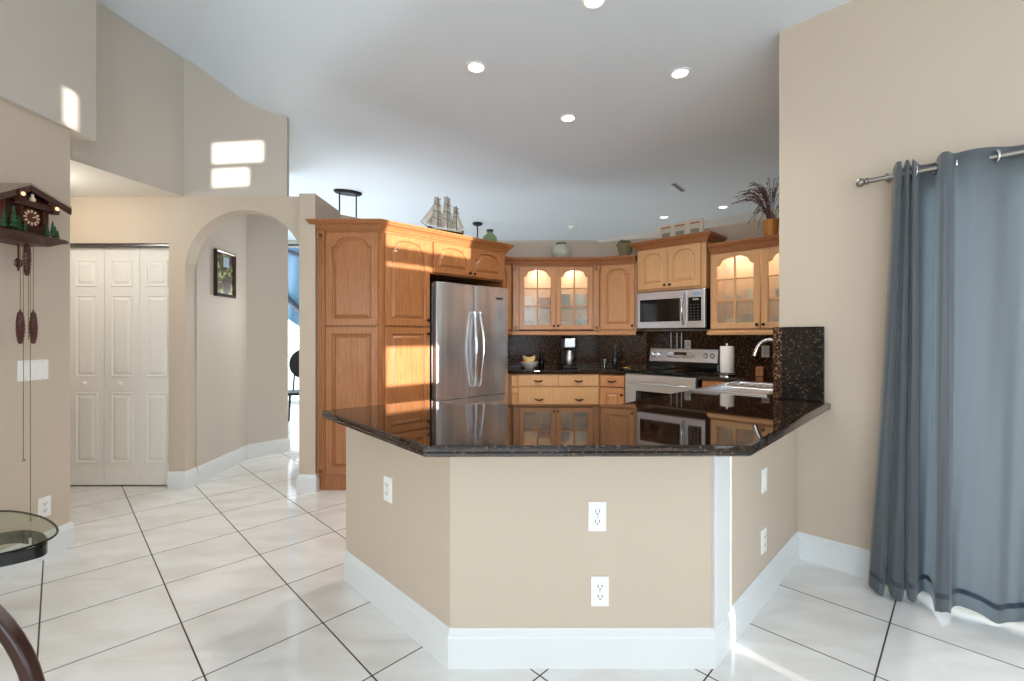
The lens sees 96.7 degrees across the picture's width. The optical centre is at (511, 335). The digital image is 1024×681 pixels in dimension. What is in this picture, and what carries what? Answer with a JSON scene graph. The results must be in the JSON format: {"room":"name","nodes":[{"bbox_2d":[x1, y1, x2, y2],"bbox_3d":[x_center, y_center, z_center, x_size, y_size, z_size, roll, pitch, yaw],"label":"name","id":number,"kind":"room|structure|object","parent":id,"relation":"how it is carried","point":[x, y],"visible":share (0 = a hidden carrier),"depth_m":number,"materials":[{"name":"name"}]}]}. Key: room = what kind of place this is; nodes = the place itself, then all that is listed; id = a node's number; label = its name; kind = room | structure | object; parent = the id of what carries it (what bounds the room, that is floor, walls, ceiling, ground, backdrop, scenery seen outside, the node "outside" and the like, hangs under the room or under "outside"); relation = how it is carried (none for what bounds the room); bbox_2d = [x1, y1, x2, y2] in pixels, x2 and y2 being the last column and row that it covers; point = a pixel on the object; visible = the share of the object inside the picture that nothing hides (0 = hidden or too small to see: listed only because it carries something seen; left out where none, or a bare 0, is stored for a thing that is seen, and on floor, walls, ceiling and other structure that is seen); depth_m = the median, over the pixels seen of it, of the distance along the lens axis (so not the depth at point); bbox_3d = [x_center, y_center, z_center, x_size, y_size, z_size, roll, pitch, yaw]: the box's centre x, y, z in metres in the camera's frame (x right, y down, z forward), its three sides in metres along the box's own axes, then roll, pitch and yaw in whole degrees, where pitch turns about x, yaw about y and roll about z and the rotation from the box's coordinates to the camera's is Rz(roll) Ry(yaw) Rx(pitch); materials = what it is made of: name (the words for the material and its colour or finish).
{"room":"kitchen","nodes":[
{"label":"kitchen","id":0,"kind":"room"},
{"bbox_2d":[0,0,95,550],"bbox_3d":[-2.735,-0.530,-0.145,0.150,3.620,6.110,0,0,0],"label":"wall","id":1,"kind":"structure","parent":0,"point":[34,149],"depth_m":2.59,"materials":[{"name":"paint"}]},
{"bbox_2d":[17,359,47,381],"bbox_3d":[-2.685,0.192,2.555,0.010,0.115,0.162,0,0,0],"label":"light switch","id":2,"kind":"object","parent":1,"relation":"attached to","point":[39,368],"visible":1,"depth_m":2.55,"materials":[{"name":"white plastic"}]},
{"bbox_2d":[0,183,71,520],"bbox_3d":[-2.577,0.091,2.392,0.226,1.791,0.410,0,0,0],"label":"cuckoo clock","id":3,"kind":"object","parent":1,"relation":"attached to","point":[25,208],"visible":1,"depth_m":2.39,"materials":[{"name":"brown wood"}]},
{"bbox_2d":[0,521,74,580],"bbox_3d":[-2.742,1.205,-0.207,0.136,0.150,5.986,0,0,0],"label":"baseboard","id":4,"kind":"structure","parent":1,"relation":"attached to","point":[65,538],"depth_m":2.64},
{"bbox_2d":[38,495,50,518],"bbox_3d":[-2.685,0.983,2.615,0.010,0.115,0.070,0,0,0],"label":"wall outlet","id":5,"kind":"object","parent":1,"relation":"attached to","point":[44,504],"visible":0.99,"depth_m":2.61,"materials":[{"name":"white plastic"}]},
{"bbox_2d":[42,500,47,506],"bbox_3d":[-2.683,0.964,2.615,0.004,0.028,0.034,0,0,0],"label":"receptacle","id":6,"kind":"object","parent":5,"relation":"attached to","point":[44,502],"depth_m":2.61,"materials":[{"name":"white plastic"}]},
{"bbox_2d":[70,159,182,196],"bbox_3d":[-3.623,-1.202,3.150,1.755,0.077,1.299,0,0,0],"label":"ceiling","id":7,"kind":"structure","parent":0,"point":[85,180],"depth_m":3.52,"materials":[{"name":"white paint"}]},
{"bbox_2d":[70,1,287,466],"bbox_3d":[-2.883,-0.530,3.877,0.311,3.620,2.564,0,0,12],"label":"wall","id":8,"kind":"structure","parent":0,"point":[242,340],"depth_m":4.11,"materials":[{"name":"paint"}]},
{"bbox_2d":[214,248,235,297],"bbox_3d":[-2.723,-0.585,4.327,0.028,0.431,0.326,0,0,-3],"label":"framed picture","id":9,"kind":"object","parent":8,"relation":"attached to","point":[224,262],"visible":1,"depth_m":4.32,"materials":[{"name":"brown wood"}]},
{"bbox_2d":[197,438,289,483],"bbox_3d":[-2.688,1.205,4.543,0.218,0.150,1.214,0,0,12],"label":"baseboard","id":10,"kind":"structure","parent":8,"relation":"attached to","point":[214,467],"depth_m":4.59,"materials":[{"name":"white wood"}]},
{"bbox_2d":[70,58,298,470],"bbox_3d":[-3.060,-0.530,3.865,2.680,3.620,0.130,0,0,0],"label":"wall","id":11,"kind":"structure","parent":0,"point":[184,223],"depth_m":3.80,"materials":[{"name":"paint"}]},
{"bbox_2d":[70,244,168,246],"bbox_3d":[-3.478,-0.765,3.840,1.225,0.019,0.040,0,0,0],"label":"closet track","id":12,"kind":"object","parent":11,"relation":"attached to","point":[71,245],"visible":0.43,"depth_m":3.82,"materials":[{"name":"metal"}]},
{"bbox_2d":[70,247,104,484],"bbox_3d":[-3.620,0.257,3.870,0.296,2.023,0.069,0,0,0],"label":"bifold door","id":13,"kind":"structure","parent":12,"relation":"attached to","point":[87,264],"depth_m":3.88,"materials":[{"name":"white wood"}]},
{"bbox_2d":[105,247,139,484],"bbox_3d":[-3.320,0.257,3.870,0.296,2.023,0.069,0,0,0],"label":"bifold door","id":14,"kind":"structure","parent":12,"relation":"attached to","point":[122,264],"depth_m":3.88,"materials":[{"name":"white wood"}]},
{"bbox_2d":[140,247,168,484],"bbox_3d":[-3.020,0.257,3.885,0.296,2.023,0.039,0,0,0],"label":"bifold door","id":15,"kind":"structure","parent":12,"relation":"attached to","point":[154,261],"depth_m":3.87,"materials":[{"name":"white wood"}]},
{"bbox_2d":[167,467,197,489],"bbox_3d":[-2.789,1.205,3.857,0.152,0.150,0.146,0,0,0],"label":"baseboard","id":16,"kind":"structure","parent":11,"relation":"attached to","point":[176,480],"depth_m":3.79,"materials":[{"name":"white wood"}]},
{"bbox_2d":[288,240,596,247],"bbox_3d":[-1.700,-0.420,8.665,6.600,3.400,0.130,0,0,0],"label":"wall","id":17,"kind":"structure","parent":0,"point":[289,241],"depth_m":8.60,"materials":[{"name":"paint"}]},
{"bbox_2d":[288,400,298,403],"bbox_3d":[-3.700,0.030,8.655,2.100,2.500,0.050,0,0,0],"label":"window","id":18,"kind":"structure","parent":17,"relation":"in","point":[292,401],"depth_m":8.63,"materials":[{"name":"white glass"}]},
{"bbox_2d":[96,0,851,239],"bbox_3d":[-2.325,-2.125,3.325,14.637,0.630,21.213,0,0,45],"label":"ceiling","id":19,"kind":"structure","parent":0,"point":[380,100],"depth_m":3.53,"materials":[{"name":"paint"}]},
{"bbox_2d":[288,244,298,325],"bbox_3d":[-3.620,-0.765,7.568,1.200,2.090,0.176,0,0,0],"label":"drape","id":20,"kind":"object","parent":19,"relation":"hanging from","point":[293,253],"visible":0.16,"depth_m":7.58,"materials":[{"name":"blue fabric"}]},
{"bbox_2d":[466,61,485,73],"bbox_3d":[-0.242,-1.806,3.062,0.136,0.008,0.136,0,0,0],"label":"recessed light","id":21,"kind":"object","parent":19,"relation":"in","point":[476,67],"visible":1,"depth_m":3.06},
{"bbox_2d":[560,114,575,121],"bbox_3d":[0.465,-1.806,3.778,0.136,0.008,0.136,0,0,0],"label":"recessed light","id":22,"kind":"object","parent":19,"relation":"in","point":[567,117],"visible":1,"depth_m":3.77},
{"bbox_2d":[581,0,606,9],"bbox_3d":[0.442,-1.806,2.451,0.136,0.008,0.136,0,0,0],"label":"recessed light","id":23,"kind":"object","parent":19,"relation":"in","point":[587,4],"visible":1,"depth_m":2.48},
{"bbox_2d":[669,182,685,191],"bbox_3d":[2.017,-1.804,5.527,0.070,0.013,0.400,0,0,38],"label":"ceiling vent","id":24,"kind":"object","parent":19,"relation":"in","point":[674,184],"visible":1,"depth_m":5.50,"materials":[{"name":"metal"}]},
{"bbox_2d":[670,67,690,78],"bbox_3d":[1.156,-1.806,3.131,0.136,0.008,0.136,0,0,0],"label":"recessed light","id":25,"kind":"object","parent":19,"relation":"in","point":[682,72],"visible":1,"depth_m":3.13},
{"bbox_2d":[0,404,1023,680],"bbox_3d":[-0.250,1.320,2.725,9.700,0.080,12.050,0,0,0],"label":"floor","id":26,"kind":"structure","parent":0,"point":[236,574],"depth_m":2.09,"materials":[{"name":"tile"}]},
{"bbox_2d":[0,604,44,680],"bbox_3d":[-1.742,0.806,0.825,1.228,0.953,0.580,0,0,0],"label":"wooden armchair","id":27,"kind":"object","parent":26,"relation":"on","point":[23,657],"visible":1,"depth_m":1.09,"materials":[{"name":"brown wood"}]},
{"bbox_2d":[0,510,58,566],"bbox_3d":[-2.415,1.055,1.875,1.061,0.450,0.601,0,0,0],"label":"glass side table","id":28,"kind":"object","parent":26,"relation":"on","point":[37,539],"visible":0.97,"depth_m":1.88,"materials":[{"name":"silver metal"}]},
{"bbox_2d":[288,350,298,420],"bbox_3d":[-3.100,0.740,6.700,0.424,1.081,0.424,0,0,-17],"label":"dining chair","id":29,"kind":"object","parent":26,"relation":"on","point":[294,359],"visible":0.31,"depth_m":6.83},
{"bbox_2d":[305,219,433,489],"bbox_3d":[-1.311,0.164,3.997,0.788,2.232,0.950,0,0,45],"label":"pantry cabinet","id":30,"kind":"object","parent":26,"relation":"on","point":[373,275],"visible":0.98,"depth_m":3.74,"materials":[{"name":"brown wood"}]},
{"bbox_2d":[333,189,361,217],"bbox_3d":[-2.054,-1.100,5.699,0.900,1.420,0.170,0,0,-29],"label":"candle holder","id":31,"kind":"object","parent":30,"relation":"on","point":[346,192],"visible":0.21,"depth_m":5.67,"materials":[{"name":"black metal"}]},
{"bbox_2d":[429,281,507,403],"bbox_3d":[-0.555,0.396,4.583,0.905,1.768,0.752,0,0,-45],"label":"refrigerator","id":32,"kind":"object","parent":26,"relation":"on","point":[468,326],"visible":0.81,"depth_m":4.30,"materials":[{"name":"metal"}]},
{"bbox_2d":[506,374,516,403],"bbox_3d":[-0.156,0.846,5.127,0.623,0.868,0.221,0,0,38],"label":"base cabinet","id":33,"kind":"object","parent":26,"relation":"on","point":[512,378],"visible":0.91,"depth_m":4.89,"materials":[{"name":"brown wood"}]},
{"bbox_2d":[517,374,598,403],"bbox_3d":[0.500,0.846,5.181,0.890,0.868,0.639,0,0,0],"label":"base cabinet","id":34,"kind":"object","parent":26,"relation":"on","point":[531,388],"visible":0.22,"depth_m":4.90,"materials":[{"name":"brown wood"}]},
{"bbox_2d":[343,427,798,668],"bbox_3d":[0.453,0.846,2.256,2.522,0.869,1.149,0,0,-15],"label":"kitchen peninsula","id":35,"kind":"object","parent":26,"relation":"on","point":[483,562],"visible":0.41,"depth_m":1.76,"materials":[{"name":"paint"}]},
{"bbox_2d":[384,475,391,502],"bbox_3d":[-0.573,0.705,2.095,0.010,0.115,0.070,0,0,-45],"label":"wall outlet","id":36,"kind":"object","parent":35,"relation":"attached to","point":[387,480],"visible":1,"depth_m":2.09,"materials":[{"name":"white plastic"}]},
{"bbox_2d":[322,373,830,456],"bbox_3d":[1.154,0.390,2.899,4.057,0.040,1.673,0,0,-39],"label":"countertop","id":37,"kind":"structure","parent":35,"relation":"on","point":[690,423],"depth_m":1.90,"materials":[{"name":"black stone"}]},
{"bbox_2d":[715,343,739,376],"bbox_3d":[1.989,0.216,4.209,0.216,0.305,0.216,0,0,0],"label":"paper towel holder","id":38,"kind":"object","parent":37,"relation":"on","point":[726,352],"visible":1,"depth_m":4.16,"materials":[{"name":"white paper"}]},
{"bbox_2d":[694,381,772,395],"bbox_3d":[1.688,0.453,3.232,0.810,0.183,0.450,0,0,-45],"label":"sink","id":39,"kind":"object","parent":37,"relation":"in","point":[748,390],"visible":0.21,"depth_m":3.24,"materials":[{"name":"silver metal"}]},
{"bbox_2d":[725,382,772,387],"bbox_3d":[1.758,0.358,3.303,0.128,0.007,0.360,0,0,-45],"label":"tray","id":40,"kind":"object","parent":39,"relation":"on","point":[741,384],"visible":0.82,"depth_m":3.31,"materials":[{"name":"silver metal"}]},
{"bbox_2d":[755,366,766,375],"bbox_3d":[2.303,0.327,4.209,0.100,0.085,0.070,0,0,-45],"label":"box","id":41,"kind":"object","parent":37,"relation":"on","point":[760,370],"visible":1,"depth_m":4.18,"materials":[{"name":"brown wood"}]},
{"bbox_2d":[752,338,772,355],"bbox_3d":[1.742,0.191,3.054,0.121,0.357,0.222,0,0,-45],"label":"kitchen faucet","id":42,"kind":"object","parent":37,"relation":"on","point":[757,348],"visible":0.23,"depth_m":3.07,"materials":[{"name":"silver metal"}]},
{"bbox_2d":[588,501,605,530],"bbox_3d":[0.330,0.698,1.760,0.070,0.115,0.010,0,0,0],"label":"wall outlet","id":43,"kind":"object","parent":35,"relation":"attached to","point":[596,509],"visible":1,"depth_m":1.76,"materials":[{"name":"white plastic"}]},
{"bbox_2d":[593,508,601,514],"bbox_3d":[0.330,0.678,1.758,0.034,0.028,0.004,0,0,0],"label":"receptacle","id":44,"kind":"object","parent":43,"relation":"attached to","point":[596,511],"depth_m":1.76,"materials":[{"name":"white plastic"}]},
{"bbox_2d":[593,518,601,524],"bbox_3d":[0.330,0.718,1.758,0.034,0.028,0.004,0,0,0],"label":"receptacle","id":45,"kind":"object","parent":43,"relation":"attached to","point":[596,521],"depth_m":1.76,"materials":[{"name":"white plastic"}]},
{"bbox_2d":[591,576,608,605],"bbox_3d":[0.340,0.988,1.760,0.070,0.115,0.010,0,0,0],"label":"wall outlet","id":46,"kind":"object","parent":35,"relation":"attached to","point":[599,584],"visible":1,"depth_m":1.76,"materials":[{"name":"white plastic"}]},
{"bbox_2d":[596,583,603,589],"bbox_3d":[0.340,0.969,1.758,0.034,0.028,0.004,0,0,0],"label":"receptacle","id":47,"kind":"object","parent":46,"relation":"attached to","point":[599,586],"depth_m":1.76,"materials":[{"name":"white plastic"}]},
{"bbox_2d":[596,593,603,599],"bbox_3d":[0.340,1.008,1.758,0.034,0.028,0.004,0,0,0],"label":"receptacle","id":48,"kind":"object","parent":46,"relation":"attached to","point":[599,596],"depth_m":1.76,"materials":[{"name":"white plastic"}]},
{"bbox_2d":[761,467,766,493],"bbox_3d":[1.227,0.701,2.210,0.070,0.115,0.010,0,0,-45],"label":"light switch","id":49,"kind":"object","parent":35,"relation":"attached to","point":[764,470],"visible":1,"depth_m":2.20,"materials":[{"name":"white plastic"}]},
{"bbox_2d":[761,527,766,554],"bbox_3d":[1.221,0.992,2.205,0.010,0.115,0.070,0,0,45],"label":"wall outlet","id":50,"kind":"object","parent":35,"relation":"attached to","point":[764,531],"visible":1,"depth_m":2.19,"materials":[{"name":"white plastic"}]},
{"bbox_2d":[600,374,624,403],"bbox_3d":[1.212,0.846,5.043,0.567,0.868,0.559,0,0,24],"label":"base cabinet","id":51,"kind":"object","parent":26,"relation":"on","point":[612,387],"visible":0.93,"depth_m":4.84,"materials":[{"name":"brown wood"}]},
{"bbox_2d":[508,367,646,374],"bbox_3d":[0.653,0.390,5.154,1.966,0.040,0.744,0,0,0],"label":"countertop","id":52,"kind":"structure","parent":51,"relation":"on","point":[511,370],"depth_m":4.90,"materials":[{"name":"black stone"}]},
{"bbox_2d":[521,361,537,368],"bbox_3d":[0.199,0.331,5.210,0.210,0.076,0.210,0,0,0],"label":"fruit bowl","id":53,"kind":"object","parent":52,"relation":"on","point":[529,365],"visible":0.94,"depth_m":5.14,"materials":[{"name":"white ceramic"}]},
{"bbox_2d":[539,351,543,366],"bbox_3d":[0.352,0.276,5.431,0.068,0.186,0.067,0,0,0],"label":"bottle","id":54,"kind":"object","parent":52,"relation":"on","point":[541,360],"visible":0.97,"depth_m":5.41,"materials":[{"name":"black glass"}]},
{"bbox_2d":[561,336,577,367],"bbox_3d":[0.665,0.186,5.281,0.180,0.365,0.238,0,0,0],"label":"coffee maker","id":55,"kind":"object","parent":52,"relation":"on","point":[568,343],"visible":1,"depth_m":5.21,"materials":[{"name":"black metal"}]},
{"bbox_2d":[613,345,616,367],"bbox_3d":[1.191,0.238,5.261,0.056,0.262,0.055,0,0,0],"label":"oil bottle","id":56,"kind":"object","parent":52,"relation":"on","point":[614,353],"visible":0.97,"depth_m":5.24,"materials":[{"name":"black glass"}]},
{"bbox_2d":[625,348,719,402],"bbox_3d":[1.641,0.698,4.699,0.652,1.125,0.759,0,0,-45],"label":"range","id":57,"kind":"object","parent":26,"relation":"on","point":[671,370],"visible":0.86,"depth_m":4.68,"materials":[{"name":"metal"}]},
{"bbox_2d":[625,368,714,376],"bbox_3d":[1.649,0.374,4.707,0.759,0.018,0.550,0,0,45],"label":"cooktop","id":58,"kind":"object","parent":57,"relation":"in","point":[649,372],"depth_m":4.67,"materials":[{"name":"black glass"}]},
{"bbox_2d":[702,380,726,386],"bbox_3d":[1.885,0.846,3.680,1.841,0.868,0.940,0,0,-45],"label":"base cabinet","id":59,"kind":"object","parent":26,"relation":"on","point":[705,383],"visible":0.05,"depth_m":4.17,"materials":[{"name":"brown wood"}]},
{"bbox_2d":[299,193,778,476],"bbox_3d":[0.615,0.058,4.690,4.710,2.445,1.940,0,0,0],"label":"wall","id":60,"kind":"structure","parent":0,"point":[311,206],"depth_m":3.72,"materials":[{"name":"paint"}]},
{"bbox_2d":[296,473,319,492],"bbox_3d":[-1.675,1.205,3.817,0.162,0.150,0.226,0,0,0],"label":"baseboard","id":61,"kind":"object","parent":60,"relation":"attached to","point":[305,483],"visible":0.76,"depth_m":3.70,"materials":[{"name":"white wood"}]},
{"bbox_2d":[430,229,513,287],"bbox_3d":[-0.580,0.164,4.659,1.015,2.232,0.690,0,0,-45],"label":"upper cabinet","id":62,"kind":"object","parent":60,"relation":"attached to","point":[454,258],"visible":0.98,"depth_m":4.41,"materials":[{"name":"brown wood"}]},
{"bbox_2d":[420,197,464,234],"bbox_3d":[-0.672,-1.163,4.456,0.476,0.440,0.088,0,0,-36],"label":"model ship","id":63,"kind":"object","parent":62,"relation":"on","point":[434,216],"visible":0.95,"depth_m":4.46,"materials":[{"name":"white fabric"}]},
{"bbox_2d":[472,222,481,237],"bbox_3d":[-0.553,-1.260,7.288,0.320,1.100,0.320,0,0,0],"label":"candle holder","id":64,"kind":"object","parent":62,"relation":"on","point":[477,224],"visible":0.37,"depth_m":7.25,"materials":[{"name":"black metal"}]},
{"bbox_2d":[483,229,496,241],"bbox_3d":[-0.232,-1.030,4.788,0.156,0.174,0.156,0,0,0],"label":"vase","id":65,"kind":"object","parent":62,"relation":"on","point":[489,236],"visible":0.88,"depth_m":4.74,"materials":[{"name":"green glass"}]},
{"bbox_2d":[505,256,512,334],"bbox_3d":[-0.159,-0.450,5.266,0.236,0.882,0.390,0,0,-24],"label":"upper cabinet","id":66,"kind":"object","parent":60,"relation":"attached to","point":[508,260],"visible":0.2,"depth_m":5.16,"materials":[{"name":"brown wood"}]},
{"bbox_2d":[512,257,599,334],"bbox_3d":[0.500,-0.450,5.330,1.000,0.882,0.400,0,0,0],"label":"upper cabinet","id":67,"kind":"object","parent":60,"relation":"attached to","point":[538,277],"visible":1,"depth_m":5.18,"materials":[{"name":"brown wood"}]},
{"bbox_2d":[524,296,533,308],"bbox_3d":[0.185,-0.399,5.370,0.150,0.150,0.150,0,0,0],"label":"canister","id":68,"kind":"object","parent":67,"relation":"on","point":[528,300],"visible":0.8,"depth_m":5.30,"materials":[{"name":"beige ceramic"}]},
{"bbox_2d":[524,321,534,324],"bbox_3d":[0.185,-0.124,5.350,0.170,0.100,0.170,0,0,0],"label":"serving bowl","id":69,"kind":"object","parent":67,"relation":"in","point":[525,322],"visible":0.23,"depth_m":5.28,"materials":[{"name":"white ceramic"}]},
{"bbox_2d":[538,298,550,308],"bbox_3d":[0.385,-0.384,5.350,0.190,0.120,0.190,0,0,0],"label":"serving bowl","id":70,"kind":"object","parent":67,"relation":"on","point":[541,301],"visible":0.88,"depth_m":5.28,"materials":[{"name":"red ceramic"}]},
{"bbox_2d":[538,322,550,324],"bbox_3d":[0.385,-0.117,5.350,0.170,0.085,0.170,0,0,0],"label":"serving bowl","id":71,"kind":"object","parent":67,"relation":"in","point":[539,323],"visible":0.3,"depth_m":5.28,"materials":[{"name":"beige ceramic"}]},
{"bbox_2d":[552,242,569,256],"bbox_3d":[0.575,-0.991,5.330,0.216,0.203,0.215,0,0,0],"label":"vase","id":72,"kind":"object","parent":67,"relation":"on","point":[561,249],"visible":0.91,"depth_m":5.25,"materials":[{"name":"ceramic"}]},
{"bbox_2d":[561,294,569,308],"bbox_3d":[0.605,-0.409,5.350,0.160,0.170,0.160,0,0,0],"label":"canister","id":73,"kind":"object","parent":67,"relation":"on","point":[565,298],"visible":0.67,"depth_m":5.28,"materials":[{"name":"white ceramic"}]},
{"bbox_2d":[561,321,570,324],"bbox_3d":[0.605,-0.124,5.350,0.170,0.100,0.170,0,0,0],"label":"serving bowl","id":74,"kind":"object","parent":67,"relation":"in","point":[562,322],"visible":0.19,"depth_m":5.28,"materials":[{"name":"white ceramic"}]},
{"bbox_2d":[572,319,586,324],"bbox_3d":[0.800,-0.134,5.350,0.180,0.120,0.180,0,0,0],"label":"serving bowl","id":75,"kind":"object","parent":67,"relation":"in","point":[577,321],"visible":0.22,"depth_m":5.28,"materials":[{"name":"white ceramic"}]},
{"bbox_2d":[575,294,586,308],"bbox_3d":[0.800,-0.409,5.350,0.160,0.170,0.160,0,0,0],"label":"canister","id":76,"kind":"object","parent":67,"relation":"on","point":[580,299],"visible":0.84,"depth_m":5.28,"materials":[{"name":"ceramic"}]},
{"bbox_2d":[599,254,646,334],"bbox_3d":[1.241,-0.450,5.229,0.544,0.882,0.390,0,0,24],"label":"upper cabinet","id":77,"kind":"object","parent":60,"relation":"attached to","point":[618,274],"visible":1,"depth_m":5.09,"materials":[{"name":"brown wood"}]},
{"bbox_2d":[616,240,632,254],"bbox_3d":[1.283,-0.993,5.167,0.181,0.209,0.181,0,0,-22],"label":"planter pot","id":78,"kind":"object","parent":77,"relation":"on","point":[623,247],"visible":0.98,"depth_m":5.11,"materials":[{"name":"ceramic"}]},
{"bbox_2d":[508,331,772,374],"bbox_3d":[1.512,0.158,5.017,3.280,0.423,0.563,0,0,27],"label":"backsplash","id":79,"kind":"structure","parent":60,"relation":"attached to","point":[591,350],"depth_m":5.37,"materials":[{"name":"black stone"}]},
{"bbox_2d":[684,340,690,348],"bbox_3d":[1.887,0.100,4.916,0.068,0.110,0.052,0,0,45],"label":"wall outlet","id":80,"kind":"object","parent":79,"relation":"attached to","point":[687,343],"visible":0.8,"depth_m":4.91,"materials":[{"name":"white plastic"}]},
{"bbox_2d":[761,346,768,357],"bbox_3d":[2.449,0.150,4.399,0.070,0.115,0.010,0,0,45],"label":"wall outlet","id":81,"kind":"object","parent":79,"relation":"attached to","point":[764,349],"visible":0.94,"depth_m":4.40,"materials":[{"name":"white plastic"}]},
{"bbox_2d":[628,230,726,292],"bbox_3d":[1.739,-0.744,4.820,0.885,0.537,0.430,0,0,45],"label":"upper cabinet","id":82,"kind":"object","parent":60,"relation":"attached to","point":[680,262],"visible":0.98,"depth_m":4.65,"materials":[{"name":"brown wood"}]},
{"bbox_2d":[637,288,709,329],"bbox_3d":[1.733,-0.269,4.804,0.450,0.393,0.730,0,0,-45],"label":"microwave","id":83,"kind":"object","parent":82,"relation":"attached to","point":[679,309],"visible":0.98,"depth_m":4.64,"materials":[{"name":"metal"}]},
{"bbox_2d":[658,218,703,238],"bbox_3d":[1.817,-1.115,4.913,0.500,0.225,0.026,0,0,45],"label":"picture frame","id":84,"kind":"object","parent":82,"relation":"on","point":[697,225],"visible":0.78,"depth_m":4.89,"materials":[{"name":"white wood"}]},
{"bbox_2d":[661,226,670,237],"bbox_3d":[1.698,-1.135,5.020,0.120,0.145,0.004,0,0,45],"label":"picture","id":85,"kind":"object","parent":84,"relation":"attached to","point":[665,230],"depth_m":5.02},
{"bbox_2d":[675,223,684,235],"bbox_3d":[1.811,-1.135,4.907,0.120,0.145,0.004,0,0,45],"label":"picture","id":86,"kind":"object","parent":84,"relation":"attached to","point":[679,227],"depth_m":4.91},
{"bbox_2d":[689,220,699,233],"bbox_3d":[1.925,-1.135,4.794,0.120,0.145,0.004,0,0,45],"label":"picture","id":87,"kind":"object","parent":84,"relation":"attached to","point":[694,225],"depth_m":4.79},
{"bbox_2d":[707,234,778,334],"bbox_3d":[2.368,-0.450,4.226,0.986,0.882,0.400,0,0,45],"label":"upper cabinet","id":88,"kind":"object","parent":60,"relation":"attached to","point":[736,266],"visible":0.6,"depth_m":4.34,"materials":[{"name":"brown wood"}]},
{"bbox_2d":[726,318,738,322],"bbox_3d":[2.165,-0.124,4.471,0.120,0.100,0.120,0,0,0],"label":"cup","id":89,"kind":"object","parent":88,"relation":"in","point":[728,320],"visible":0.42,"depth_m":4.43,"materials":[{"name":"white ceramic"}]},
{"bbox_2d":[725,294,741,302],"bbox_3d":[2.172,-0.364,4.464,0.160,0.080,0.160,0,0,0],"label":"serving bowl","id":90,"kind":"object","parent":88,"relation":"on","point":[729,296],"visible":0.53,"depth_m":4.41,"materials":[{"name":"beige ceramic"}]},
{"bbox_2d":[742,314,752,321],"bbox_3d":[2.285,-0.139,4.351,0.150,0.130,0.150,0,0,0],"label":"serving bowl","id":91,"kind":"object","parent":88,"relation":"in","point":[748,317],"visible":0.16,"depth_m":4.30,"materials":[{"name":"grey ceramic"}]},
{"bbox_2d":[746,289,752,301],"bbox_3d":[2.292,-0.384,4.344,0.110,0.120,0.110,0,0,0],"label":"cup","id":92,"kind":"object","parent":88,"relation":"on","point":[749,292],"visible":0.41,"depth_m":4.31,"materials":[{"name":"white ceramic"}]},
{"bbox_2d":[763,218,778,235],"bbox_3d":[2.351,-0.970,4.129,0.134,0.162,0.128,0,0,0],"label":"vase","id":93,"kind":"object","parent":88,"relation":"on","point":[770,226],"visible":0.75,"depth_m":4.08,"materials":[{"name":"orange ceramic"}]},
{"bbox_2d":[731,178,778,226],"bbox_3d":[2.333,-1.183,4.113,0.578,0.514,0.495,0,0,0],"label":"dried grass","id":94,"kind":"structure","parent":93,"relation":"in","point":[768,210],"depth_m":4.10,"materials":[{"name":"brown plant"}]},
{"bbox_2d":[597,208,778,241],"bbox_3d":[3.156,-0.420,7.136,4.271,3.400,0.130,0,0,45],"label":"wall","id":95,"kind":"structure","parent":0,"point":[744,217],"depth_m":7.04,"materials":[{"name":"paint"}]},
{"bbox_2d":[779,0,1023,549],"bbox_3d":[3.053,-0.530,1.336,4.006,3.620,0.140,0,0,45],"label":"wall","id":96,"kind":"structure","parent":0,"point":[866,87],"depth_m":2.43,"materials":[{"name":"paint"}]},
{"bbox_2d":[798,531,869,578],"bbox_3d":[1.785,1.205,2.494,0.384,0.150,0.016,0,0,45],"label":"baseboard","id":97,"kind":"structure","parent":96,"relation":"attached to","point":[843,557],"depth_m":2.50,"materials":[{"name":"white wood"}]},
{"bbox_2d":[856,149,1023,186],"bbox_3d":[2.542,-0.792,1.657,2.069,0.048,0.119,0,0,45],"label":"curtain rod","id":98,"kind":"object","parent":96,"relation":"attached to","point":[860,182],"visible":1,"depth_m":2.18,"materials":[{"name":"silver metal"}]},
{"bbox_2d":[868,144,1023,623],"bbox_3d":[2.059,0.217,2.064,0.186,2.109,0.717,0,0,-45],"label":"curtain","id":99,"kind":"object","parent":98,"relation":"hanging from","point":[948,516],"visible":0.98,"depth_m":2.07,"materials":[{"name":"fabric"}]},
{"bbox_3d":[3.118,-0.370,4.171,3.023,3.300,2.977,0,0,0],"label":"wall","id":100,"kind":"structure","parent":0,"visible":0},
{"bbox_2d":[773,326,824,401],"bbox_3d":[2.276,0.158,3.251,1.800,0.422,0.255,0,0,-45],"label":"panel","id":101,"kind":"object","parent":100,"relation":"attached to","point":[798,352],"visible":0.84,"depth_m":2.61,"materials":[{"name":"black stone"}]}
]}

